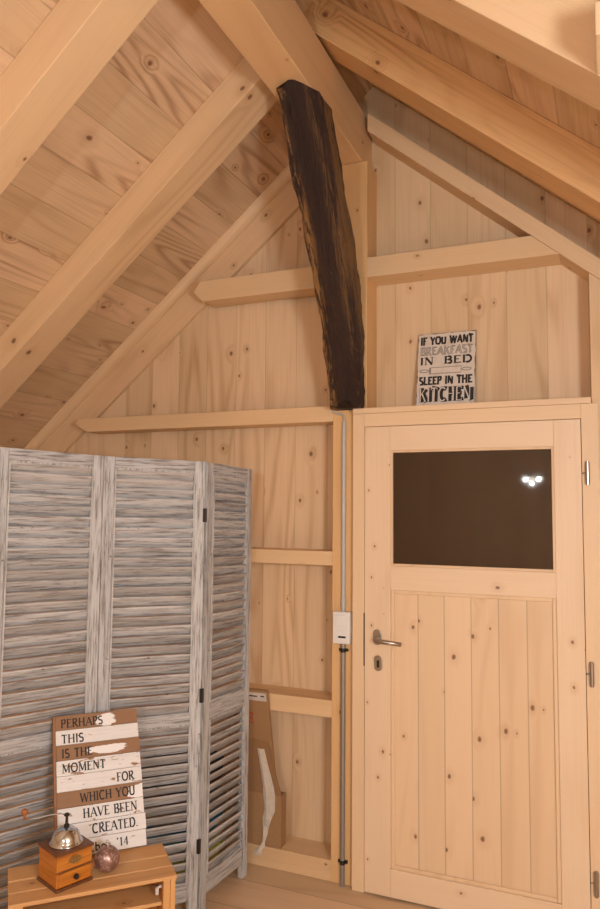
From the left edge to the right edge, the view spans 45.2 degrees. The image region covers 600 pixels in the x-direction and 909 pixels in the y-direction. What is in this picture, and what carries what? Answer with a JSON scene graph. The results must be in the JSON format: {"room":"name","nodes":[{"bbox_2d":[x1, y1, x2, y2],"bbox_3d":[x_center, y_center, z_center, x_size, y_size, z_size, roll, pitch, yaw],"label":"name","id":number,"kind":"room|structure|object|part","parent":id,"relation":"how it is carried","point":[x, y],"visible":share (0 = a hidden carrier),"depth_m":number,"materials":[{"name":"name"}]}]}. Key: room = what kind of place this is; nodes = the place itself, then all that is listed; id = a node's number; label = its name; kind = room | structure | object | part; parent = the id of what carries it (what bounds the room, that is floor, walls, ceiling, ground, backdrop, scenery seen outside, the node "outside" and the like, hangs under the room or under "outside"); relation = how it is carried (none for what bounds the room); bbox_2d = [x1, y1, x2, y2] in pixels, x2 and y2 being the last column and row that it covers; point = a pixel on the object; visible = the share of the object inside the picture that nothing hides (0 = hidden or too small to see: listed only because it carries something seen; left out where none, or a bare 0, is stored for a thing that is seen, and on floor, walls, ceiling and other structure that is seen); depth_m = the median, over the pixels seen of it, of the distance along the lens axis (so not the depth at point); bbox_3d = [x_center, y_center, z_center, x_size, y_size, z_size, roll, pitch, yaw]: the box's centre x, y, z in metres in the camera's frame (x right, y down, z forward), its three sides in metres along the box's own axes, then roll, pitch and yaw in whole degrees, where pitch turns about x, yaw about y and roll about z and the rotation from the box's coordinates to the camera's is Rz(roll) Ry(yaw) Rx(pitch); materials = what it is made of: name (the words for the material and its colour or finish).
{"room":"wooden cabin interior","nodes":[
{"label":"wooden cabin interior","id":0,"kind":"room"},
{"bbox_2d":[0,808,590,908],"bbox_3d":[-0.832,1.677,0.505,6.400,0.050,6.525,-1,-5,23],"label":"floor","id":1,"kind":"structure","parent":0,"point":[262,887],"depth_m":3.04,"materials":[{"name":"brown wood"}]},
{"bbox_2d":[8,843,176,908],"bbox_3d":[-0.677,1.572,2.323,0.505,0.440,0.241,2,-5,-22],"label":"wooden crate","id":2,"kind":"object","parent":1,"relation":"on","point":[144,877],"visible":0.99,"depth_m":2.31,"materials":[{"name":"brown wood"}]},
{"bbox_2d":[21,808,93,893],"bbox_3d":[-0.765,1.234,2.280,0.160,0.226,0.180,-4,-6,44],"label":"mill","id":3,"kind":"object","parent":2,"relation":"on","point":[65,859],"visible":1,"depth_m":2.26,"materials":[{"name":"brown wood"}]},
{"bbox_3d":[-0.869,1.135,2.279,0.021,0.032,0.021,-4,-6,44],"label":"crank knob","id":4,"kind":"part","parent":3,"relation":"part of","materials":[{"name":"brown wood"}]},
{"bbox_3d":[-0.808,1.149,2.291,0.132,0.016,0.006,1,-4,-12],"label":"crank arm","id":5,"kind":"part","parent":3,"relation":"part of","materials":[{"name":"silver metal"}]},
{"bbox_3d":[-0.745,1.240,2.297,0.127,0.009,0.127,-4,-6,44],"label":"plate","id":6,"kind":"part","parent":3,"relation":"part of","materials":[{"name":"brown wood"}]},
{"bbox_3d":[-0.703,1.313,2.251,0.006,0.040,0.105,-4,-6,44],"label":"drawer","id":7,"kind":"part","parent":3,"relation":"part of","materials":[{"name":"orange wood"}]},
{"bbox_2d":[23,883,161,908],"bbox_3d":[-0.670,1.440,2.319,0.419,0.012,0.172,2,-5,-22],"label":"shelf","id":8,"kind":"object","parent":2,"relation":"attached to","point":[142,896],"depth_m":2.32,"materials":[{"name":"brown wood"}]},
{"bbox_2d":[52,709,146,854],"bbox_3d":[-0.721,1.161,2.582,0.307,0.411,0.255,2,-5,-24],"label":"sign","id":9,"kind":"object","parent":2,"relation":"on","point":[97,775],"visible":0.98,"depth_m":2.57,"materials":[{"name":"paint"}]},
{"bbox_2d":[94,840,119,872],"bbox_3d":[-0.627,1.304,2.346,0.080,0.098,0.080,-1,-5,23],"label":"bauble","id":10,"kind":"object","parent":2,"relation":"on","point":[107,857],"visible":1,"depth_m":2.32,"materials":[{"name":"pink glass"}]},
{"bbox_3d":[-0.433,1.579,2.309,0.022,0.428,0.026,2,-5,-22],"label":"corner post","id":11,"kind":"part","parent":2,"relation":"part of","materials":[{"name":"brown wood"}]},
{"bbox_3d":[-0.451,1.577,2.406,0.016,0.408,0.223,2,-5,-22],"label":"panel","id":12,"kind":"part","parent":2,"relation":"part of","materials":[{"name":"brown wood"}]},
{"bbox_2d":[0,447,251,908],"bbox_3d":[-0.620,0.915,2.841,1.158,1.831,0.164,4,-6,-42],"label":"folding screen","id":13,"kind":"object","parent":1,"relation":"on","point":[127,526],"visible":0.88,"depth_m":2.85,"materials":[{"name":"wood"}]},
{"bbox_3d":[-0.941,1.036,2.629,0.324,0.048,0.024,4,-6,-42],"label":"panel rail","id":14,"kind":"part","parent":13,"relation":"part of","materials":[{"name":"grey wood"}]},
{"bbox_3d":[-0.932,0.011,2.708,0.324,0.052,0.024,4,-6,-42],"label":"panel rail","id":15,"kind":"part","parent":13,"relation":"part of","materials":[{"name":"grey wood"}]},
{"bbox_3d":[-0.940,0.897,2.640,0.412,1.831,0.024,4,-6,-42],"label":"panel frame","id":16,"kind":"part","parent":13,"relation":"part of","materials":[{"name":"grey wood"}]},
{"bbox_3d":[-0.595,0.922,2.863,0.413,1.821,0.024,2,-5,-24],"label":"panel frame","id":17,"kind":"part","parent":13,"relation":"part of","materials":[{"name":"grey wood"}]},
{"bbox_3d":[-0.587,0.040,2.931,0.325,0.051,0.024,2,-5,-24],"label":"panel rail","id":18,"kind":"part","parent":13,"relation":"part of","materials":[{"name":"grey wood"}]},
{"bbox_3d":[-0.596,1.056,2.853,0.325,0.048,0.024,2,-5,-24],"label":"panel rail","id":19,"kind":"part","parent":13,"relation":"part of","materials":[{"name":"grey wood"}]},
{"bbox_3d":[-0.602,1.728,2.801,0.325,0.075,0.024,2,-5,-24],"label":"panel rail","id":20,"kind":"part","parent":13,"relation":"part of","materials":[{"name":"grey wood"}]},
{"bbox_3d":[-0.328,1.749,3.050,0.024,0.075,0.278,-2,-5,27],"label":"panel rail","id":21,"kind":"part","parent":13,"relation":"part of","materials":[{"name":"grey wood"}]},
{"bbox_3d":[-0.321,0.948,3.111,0.024,1.812,0.366,-2,-5,27],"label":"panel frame","id":22,"kind":"part","parent":13,"relation":"part of","materials":[{"name":"grey wood"}]},
{"bbox_3d":[-0.322,1.063,3.103,0.024,0.075,0.278,-2,-5,27],"label":"panel rail","id":23,"kind":"part","parent":13,"relation":"part of","materials":[{"name":"grey wood"}]},
{"bbox_3d":[-0.313,0.073,3.179,0.024,0.054,0.278,-2,-5,27],"label":"panel rail","id":24,"kind":"part","parent":13,"relation":"part of","materials":[{"name":"grey wood"}]},
{"bbox_2d":[0,782,330,880],"bbox_3d":[-0.968,1.850,3.695,2.457,0.089,0.148,-1,-5,23],"label":"plate","id":25,"kind":"object","parent":1,"relation":"on","point":[310,858],"visible":0.36,"depth_m":3.25,"materials":[{"name":"brown wood"}]},
{"bbox_2d":[234,688,275,770],"bbox_3d":[-0.203,1.432,3.374,0.183,0.697,0.179,-1,-5,23],"label":"cardboard box","id":26,"kind":"object","parent":25,"relation":"on","point":[260,726],"visible":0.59,"depth_m":3.32,"materials":[{"name":"brown cardboard"}]},
{"bbox_2d":[247,738,285,854],"bbox_3d":[-0.171,1.561,3.323,0.203,0.514,0.079,-1,-5,23],"label":"carton","id":27,"kind":"object","parent":25,"relation":"on","point":[266,821],"visible":0.88,"depth_m":3.30,"materials":[{"name":"cardboard"}]},
{"bbox_2d":[331,161,376,885],"bbox_3d":[0.251,0.258,3.304,0.162,3.224,0.149,-1,-5,23],"label":"post","id":28,"kind":"object","parent":1,"relation":"on","point":[360,179],"visible":0.5,"depth_m":3.25,"materials":[{"name":"brown wood"}]},
{"bbox_2d":[332,410,348,886],"bbox_3d":[0.173,0.773,3.201,0.083,2.178,0.024,-1,-5,23],"label":"conduit","id":29,"kind":"object","parent":28,"relation":"attached to","point":[343,649],"visible":0.91,"depth_m":3.16,"materials":[{"name":"metal"}]},
{"bbox_2d":[333,610,351,643],"bbox_3d":[0.188,0.762,3.182,0.078,0.138,0.048,-1,-5,23],"label":"switch box","id":30,"kind":"object","parent":29,"relation":"attached to","point":[342,620],"visible":1,"depth_m":3.16,"materials":[{"name":"white plastic"}]},
{"bbox_2d":[336,630,345,639],"bbox_3d":[0.178,0.791,3.161,0.046,0.040,0.003,-1,-5,23],"label":"light switch","id":31,"kind":"object","parent":30,"relation":"attached to","point":[340,634],"depth_m":3.16,"materials":[{"name":"plastic"}]},
{"bbox_2d":[352,403,599,908],"bbox_3d":[0.688,0.826,2.938,1.015,2.044,0.097,-1,-5,23],"label":"door","id":32,"kind":"structure","parent":1,"relation":"on","point":[473,760],"depth_m":2.95,"materials":[{"name":"brown wood"}]},
{"bbox_3d":[0.259,0.839,3.156,0.055,2.044,0.030,-1,-5,23],"label":"casing","id":33,"kind":"part","parent":32,"relation":"part of","materials":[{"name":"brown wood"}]},
{"bbox_3d":[0.280,0.803,3.138,0.004,0.225,0.012,-1,-5,23],"label":"strike plate","id":34,"kind":"part","parent":32,"relation":"part of","materials":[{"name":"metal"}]},
{"bbox_3d":[0.336,0.895,3.096,0.036,0.066,0.008,-1,-5,23],"label":"keyhole plate","id":35,"kind":"part","parent":32,"relation":"part of","materials":[{"name":"metal"}]},
{"bbox_3d":[0.372,0.793,3.054,0.125,0.026,0.058,-1,-5,23],"label":"handle","id":36,"kind":"part","parent":32,"relation":"part of","materials":[{"name":"metal"}]},
{"bbox_3d":[0.711,-0.077,3.037,0.674,0.106,0.031,-1,-5,23],"label":"rail","id":37,"kind":"part","parent":32,"relation":"part of","materials":[{"name":"brown wood"}]},
{"bbox_2d":[353,397,591,413],"bbox_3d":[0.728,-0.197,3.118,0.986,0.024,0.184,-1,-5,23],"label":"ledge","id":38,"kind":"object","parent":32,"relation":"on","point":[582,400],"visible":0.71,"depth_m":3.02,"materials":[{"name":"brown wood"}]},
{"bbox_2d":[416,330,475,405],"bbox_3d":[0.652,-0.379,3.222,0.260,0.351,0.067,-1,-5,23],"label":"sign","id":39,"kind":"object","parent":38,"relation":"on","point":[446,368],"visible":0.99,"depth_m":3.22,"materials":[{"name":"white"}]},
{"bbox_2d":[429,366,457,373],"bbox_3d":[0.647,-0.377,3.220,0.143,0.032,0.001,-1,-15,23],"label":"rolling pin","id":40,"kind":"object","parent":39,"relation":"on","point":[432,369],"depth_m":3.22,"materials":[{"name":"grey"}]},
{"bbox_2d":[431,366,460,373],"bbox_3d":[0.650,-0.378,3.219,0.133,0.026,0.001,-1,-15,23],"label":"rolling pin","id":41,"kind":"object","parent":39,"relation":"on","point":[434,369],"depth_m":3.22,"materials":[{"name":"wood"}]},
{"bbox_3d":[0.707,0.225,3.011,0.654,0.480,0.005,-1,-5,23],"label":"glass","id":42,"kind":"part","parent":32,"relation":"part of","materials":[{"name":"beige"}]},
{"bbox_3d":[0.706,-0.161,3.047,0.896,0.059,0.030,-1,-5,23],"label":"casing","id":43,"kind":"part","parent":32,"relation":"part of","materials":[{"name":"brown wood"}]},
{"bbox_3d":[0.706,0.525,2.990,0.674,0.102,0.031,-1,-5,23],"label":"rail","id":44,"kind":"part","parent":32,"relation":"part of","materials":[{"name":"brown wood"}]},
{"bbox_3d":[0.695,1.783,2.894,0.674,0.114,0.031,-1,-5,23],"label":"rail","id":45,"kind":"part","parent":32,"relation":"part of","materials":[{"name":"brown wood"}]},
{"bbox_3d":[0.703,1.152,2.949,0.674,1.154,0.014,-1,-5,23],"label":"panel","id":46,"kind":"part","parent":32,"relation":"part of","materials":[{"name":"brown wood"}]},
{"bbox_3d":[1.139,0.818,2.784,0.064,2.044,0.030,-1,-5,23],"label":"casing","id":47,"kind":"part","parent":32,"relation":"part of","materials":[{"name":"brown wood"}]},
{"bbox_2d":[589,273,599,463],"bbox_3d":[1.260,0.555,2.851,0.166,2.580,0.149,-1,-5,23],"label":"post","id":48,"kind":"object","parent":1,"relation":"on","point":[594,283],"visible":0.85,"depth_m":2.89,"materials":[{"name":"brown wood"}]},
{"bbox_3d":[-0.549,1.842,3.210,0.302,0.038,0.382,-1,-5,20],"label":"parcel","id":49,"kind":"object","parent":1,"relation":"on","visible":0},
{"bbox_2d":[171,834,222,873],"bbox_3d":[-0.549,1.772,3.216,0.302,0.102,0.382,-1,-5,20],"label":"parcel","id":50,"kind":"object","parent":49,"relation":"on","point":[221,841],"visible":0.02,"depth_m":3.21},
{"bbox_2d":[167,824,222,855],"bbox_3d":[-0.544,1.703,3.219,0.302,0.032,0.381,-1,-5,20],"label":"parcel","id":51,"kind":"object","parent":50,"relation":"on","point":[210,839],"visible":0.06,"depth_m":3.05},
{"bbox_2d":[134,811,222,845],"bbox_3d":[-0.550,1.647,3.226,0.302,0.077,0.382,-1,-5,20],"label":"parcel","id":52,"kind":"object","parent":51,"relation":"on","point":[220,813],"visible":0.09,"depth_m":3.06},
{"bbox_2d":[144,785,225,826],"bbox_3d":[-0.534,1.557,3.226,0.302,0.102,0.381,-1,-5,20],"label":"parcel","id":53,"kind":"object","parent":52,"relation":"on","point":[219,786],"visible":0.1,"depth_m":3.08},
{"bbox_2d":[142,774,224,804],"bbox_3d":[-0.538,1.478,3.234,0.302,0.052,0.381,-1,-5,20],"label":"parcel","id":54,"kind":"object","parent":53,"relation":"on","point":[222,775],"visible":0.08,"depth_m":3.07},
{"bbox_2d":[141,744,223,791],"bbox_3d":[-0.546,1.405,3.243,0.302,0.092,0.381,-1,-5,20],"label":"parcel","id":55,"kind":"object","parent":54,"relation":"on","point":[221,757],"visible":0.09,"depth_m":3.15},
{"bbox_2d":[0,87,599,882],"bbox_3d":[0.613,0.118,4.009,6.400,3.721,1.405,-1,-5,23],"label":"wall","id":56,"kind":"structure","parent":0,"point":[531,325],"depth_m":3.44,"materials":[{"name":"brown wood"}]},
{"bbox_2d":[24,165,291,449],"bbox_3d":[-0.872,-0.645,3.881,2.325,1.960,0.045,-1,-5,23],"label":"trim","id":57,"kind":"structure","parent":56,"relation":"attached to","point":[284,177],"depth_m":3.82,"materials":[{"name":"brown wood"}]},
{"bbox_2d":[3,657,331,717],"bbox_3d":[-0.778,1.159,3.670,2.057,0.075,0.148,-1,-5,23],"label":"wall rail","id":58,"kind":"object","parent":56,"relation":"attached to","point":[281,698],"visible":0.26,"depth_m":3.30,"materials":[{"name":"brown wood"}]},
{"bbox_2d":[38,180,299,452],"bbox_3d":[-0.932,-0.487,3.933,2.440,2.272,0.027,-1,-5,23],"label":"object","id":59,"kind":"object","parent":56,"relation":"attached to","point":[272,218],"visible":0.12,"depth_m":3.83,"materials":[{"name":"brown wood"}]},
{"bbox_2d":[76,406,332,433],"bbox_3d":[-0.505,-0.166,3.644,1.476,0.072,0.118,-1,-5,23],"label":"wooden beam","id":60,"kind":"structure","parent":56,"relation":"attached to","point":[305,416],"depth_m":3.56,"materials":[{"name":"brown wood"}]},
{"bbox_2d":[194,267,315,306],"bbox_3d":[-0.168,-0.824,3.554,0.756,0.105,0.118,-1,-5,23],"label":"wall rail","id":61,"kind":"object","parent":56,"relation":"attached to","point":[291,283],"visible":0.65,"depth_m":3.52,"materials":[{"name":"brown wood"}]},
{"bbox_2d":[226,547,332,565],"bbox_3d":[-0.772,0.497,3.720,2.057,0.064,0.148,-1,-5,23],"label":"wall rail","id":62,"kind":"object","parent":56,"relation":"attached to","point":[258,554],"visible":0.26,"depth_m":3.33,"materials":[{"name":"brown wood"}]},
{"bbox_2d":[199,0,371,166],"bbox_3d":[-0.938,-1.696,0.657,0.155,0.243,6.223,-1,-5,23],"label":"ridge beam","id":63,"kind":"structure","parent":56,"relation":"attached to","point":[274,37],"depth_m":2.65,"materials":[{"name":"brown wood"}]},
{"bbox_2d":[276,80,364,410],"bbox_3d":[0.094,-0.804,2.989,0.160,1.158,0.706,-1,-5,23],"label":"beam","id":64,"kind":"structure","parent":63,"relation":"attached to","point":[315,165],"depth_m":2.99,"materials":[{"name":"brown wood"}]},
{"bbox_2d":[367,236,560,285],"bbox_3d":[0.715,-0.857,3.197,0.824,0.092,0.148,-1,-5,23],"label":"wooden beam","id":65,"kind":"structure","parent":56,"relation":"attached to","point":[526,252],"depth_m":3.15,"materials":[{"name":"brown wood"}]},
{"bbox_2d":[367,114,599,281],"bbox_3d":[1.337,-0.648,2.915,2.181,1.914,0.149,-1,-5,23],"label":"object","id":66,"kind":"object","parent":56,"relation":"attached to","point":[575,258],"visible":1,"depth_m":3.13,"materials":[{"name":"brown wood"}]},
{"bbox_2d":[0,0,599,448],"bbox_3d":[-0.871,-0.691,0.548,6.439,2.710,6.225,-1,-5,23],"label":"ceiling","id":67,"kind":"structure","parent":0,"point":[178,55],"depth_m":2.89,"materials":[{"name":"brown wood"}]},
{"bbox_2d":[0,0,157,194],"bbox_3d":[-1.595,-0.525,2.637,2.829,2.406,0.158,-1,-5,23],"label":"rafter","id":68,"kind":"object","parent":67,"relation":"attached to","point":[77,39],"visible":1,"depth_m":2.31,"materials":[{"name":"brown wood"}]},
{"bbox_2d":[0,57,277,407],"bbox_3d":[-1.300,-0.474,3.343,2.819,2.394,0.172,-1,-5,23],"label":"rafter","id":69,"kind":"object","parent":67,"relation":"attached to","point":[242,99],"visible":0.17,"depth_m":3.09,"materials":[{"name":"brown wood"}]},
{"bbox_2d":[303,0,599,220],"bbox_3d":[1.458,-0.546,2.274,3.261,2.768,0.170,-1,-5,23],"label":"rafter","id":70,"kind":"object","parent":67,"relation":"attached to","point":[565,164],"visible":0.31,"depth_m":2.63,"materials":[{"name":"brown wood"}]},
{"bbox_2d":[396,0,599,110],"bbox_3d":[1.158,-0.602,1.569,3.261,2.768,0.165,-1,-5,23],"label":"rafter","id":71,"kind":"object","parent":67,"relation":"attached to","point":[553,41],"visible":1,"depth_m":1.79,"materials":[{"name":"brown wood"}]},
{"bbox_2d":[595,1,599,73],"bbox_3d":[0.730,-0.936,1.599,0.140,0.074,0.157,-1,-5,23],"label":"post","id":72,"kind":"object","parent":71,"relation":"attached to","point":[597,4],"visible":1,"depth_m":1.56,"materials":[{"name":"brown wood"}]}
]}

